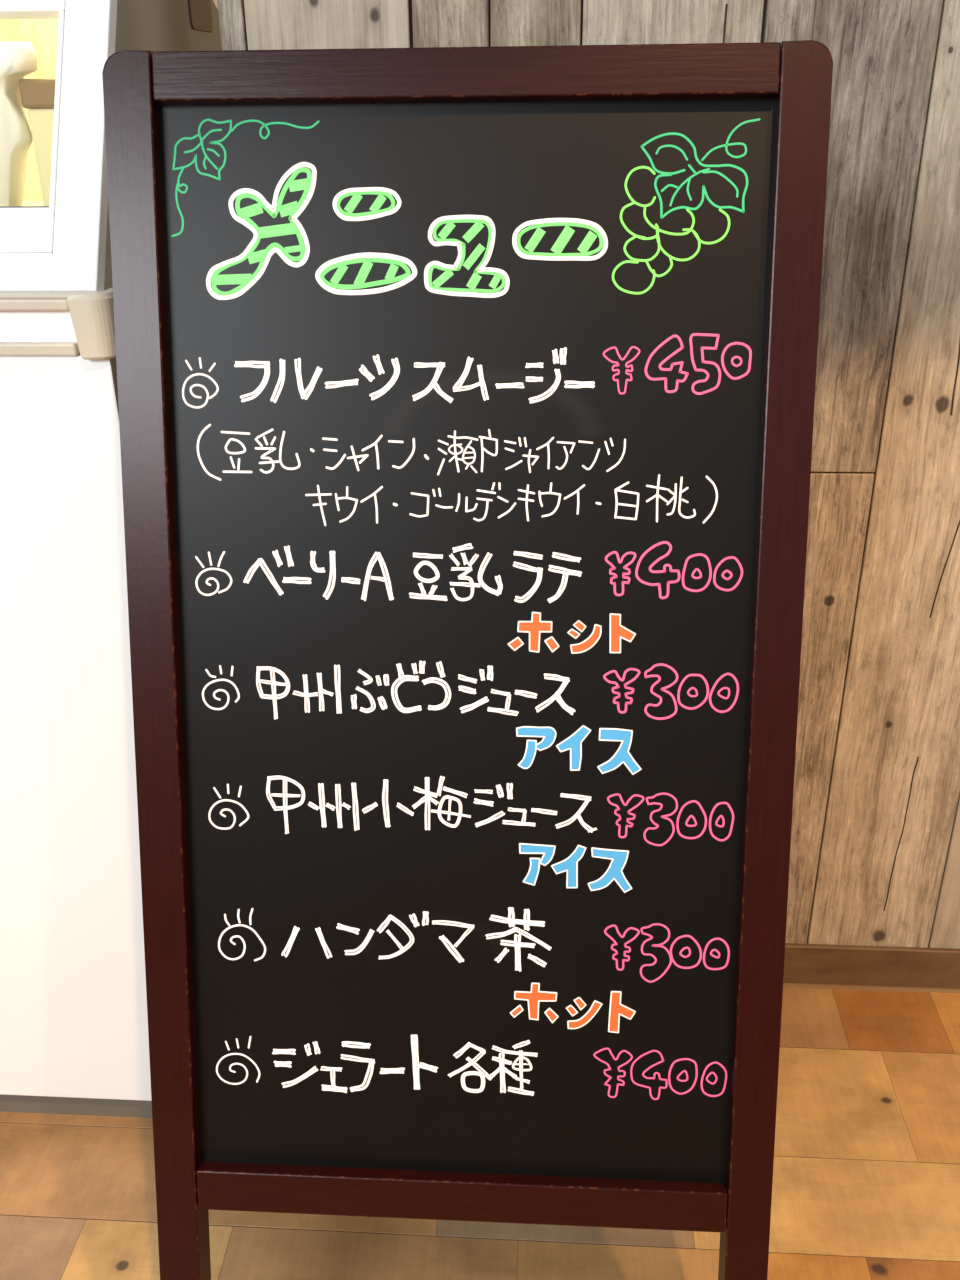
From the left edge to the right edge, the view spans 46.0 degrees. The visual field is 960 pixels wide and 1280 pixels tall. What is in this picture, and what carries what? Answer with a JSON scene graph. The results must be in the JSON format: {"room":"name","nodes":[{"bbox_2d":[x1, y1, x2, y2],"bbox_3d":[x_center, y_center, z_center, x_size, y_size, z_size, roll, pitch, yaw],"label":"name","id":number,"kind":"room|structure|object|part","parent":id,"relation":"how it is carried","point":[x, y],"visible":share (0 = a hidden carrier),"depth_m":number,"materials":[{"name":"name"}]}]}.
{"room":"eatery","nodes":[
{"label":"eatery","id":0,"kind":"room"},
{"bbox_2d":[0,987,959,1279],"bbox_3d":[0.333,0.781,0.744,3.800,0.060,3.900,1,26,3],"label":"floor","id":1,"kind":"structure","parent":0,"point":[866,1183],"depth_m":1.13,"materials":[{"name":"beige laminate"}]},
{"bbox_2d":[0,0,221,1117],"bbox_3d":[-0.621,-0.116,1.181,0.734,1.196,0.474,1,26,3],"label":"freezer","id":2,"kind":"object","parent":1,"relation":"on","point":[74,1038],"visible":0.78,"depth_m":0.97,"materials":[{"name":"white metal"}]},
{"bbox_2d":[0,42,36,205],"bbox_3d":[-0.418,-0.446,0.993,0.080,0.140,0.041,1,26,3],"label":"ice cream","id":3,"kind":"object","parent":2,"relation":"on","point":[18,60],"visible":0.89,"depth_m":0.98,"materials":[{"name":"beige food"}]},
{"bbox_3d":[-0.645,-0.284,0.885,0.642,0.030,0.012,1,-4,3],"label":"lid rail","id":4,"kind":"part","parent":2,"relation":"part of","materials":[{"name":"white plastic"}]},
{"bbox_3d":[-0.645,-0.315,0.887,0.642,0.030,0.012,1,-4,3],"label":"lid rail","id":5,"kind":"part","parent":2,"relation":"part of","materials":[{"name":"white plastic"}]},
{"bbox_3d":[-0.640,-0.565,0.905,0.642,0.146,0.012,1,-4,3],"label":"lid rail","id":6,"kind":"part","parent":2,"relation":"part of","materials":[{"name":"white plastic"}]},
{"bbox_2d":[23,200,43,205],"bbox_3d":[-0.633,-0.377,1.060,0.696,0.038,0.314,1,26,3],"label":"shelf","id":7,"kind":"object","parent":2,"relation":"attached to","point":[25,202],"depth_m":1.15,"materials":[{"name":"yellow"}]},
{"bbox_3d":[-0.654,-0.257,0.866,0.701,0.008,0.016,1,26,3],"label":"trim rail","id":8,"kind":"part","parent":2,"relation":"part of","materials":[{"name":"beige plastic"}]},
{"bbox_2d":[18,78,55,205],"bbox_3d":[-0.372,-0.450,1.032,0.042,0.111,0.096,1,26,3],"label":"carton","id":9,"kind":"object","parent":2,"relation":"on","point":[37,96],"visible":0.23,"depth_m":0.98,"materials":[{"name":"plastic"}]},
{"bbox_3d":[-0.372,-0.489,1.013,0.042,0.023,0.096,1,26,3],"label":"lid","id":10,"kind":"part","parent":9,"relation":"part of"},
{"bbox_3d":[-0.654,-0.227,0.880,0.701,0.010,0.016,1,26,3],"label":"trim rail","id":11,"kind":"part","parent":2,"relation":"part of","materials":[{"name":"beige plastic"}]},
{"bbox_3d":[-0.618,0.412,1.415,0.709,0.041,0.391,1,26,3],"label":"kick plate","id":12,"kind":"part","parent":2,"relation":"part of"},
{"bbox_3d":[-0.303,-0.448,0.876,0.036,0.370,0.015,1,-4,3],"label":"lid post","id":13,"kind":"part","parent":2,"relation":"part of","materials":[{"name":"white plastic"}]},
{"bbox_3d":[-0.282,-0.506,0.992,0.008,0.323,0.429,1,26,3],"label":"panel","id":14,"kind":"part","parent":2,"relation":"part of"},
{"bbox_2d":[102,40,832,1279],"bbox_3d":[-0.006,0.100,0.911,0.452,1.026,0.580,1,26,3],"label":"menu board","id":15,"kind":"object","parent":1,"relation":"on","point":[466,395],"visible":1,"depth_m":0.76,"materials":[{"name":"brown wood"}]},
{"bbox_3d":[-0.015,0.407,0.838,0.387,0.032,0.025,1,10,3],"label":"rail","id":16,"kind":"part","parent":15,"relation":"part of","materials":[{"name":"red paint"}]},
{"bbox_3d":[-0.011,-0.352,0.709,0.387,0.029,0.025,1,10,3],"label":"rail","id":17,"kind":"part","parent":15,"relation":"part of","materials":[{"name":"red paint"}]},
{"bbox_2d":[217,0,959,948],"bbox_3d":[1.017,-0.820,0.810,2.496,2.750,0.084,1,26,3],"label":"wall","id":18,"kind":"structure","parent":0,"point":[875,848],"depth_m":1.10,"materials":[{"name":"brown wood"}]},
{"bbox_2d":[783,943,959,988],"bbox_3d":[1.029,0.410,1.355,2.496,0.061,0.008,1,26,3],"label":"baseboard","id":19,"kind":"structure","parent":18,"relation":"attached to","point":[928,967],"depth_m":1.38,"materials":[{"name":"brown wood"}]},
{"bbox_2d":[783,983,959,992],"bbox_3d":[1.029,0.438,1.363,2.496,0.004,0.004,1,26,3],"label":"trim","id":20,"kind":"structure","parent":18,"relation":"attached to","point":[793,985],"depth_m":1.40,"materials":[{"name":"brown wood"}]}
]}

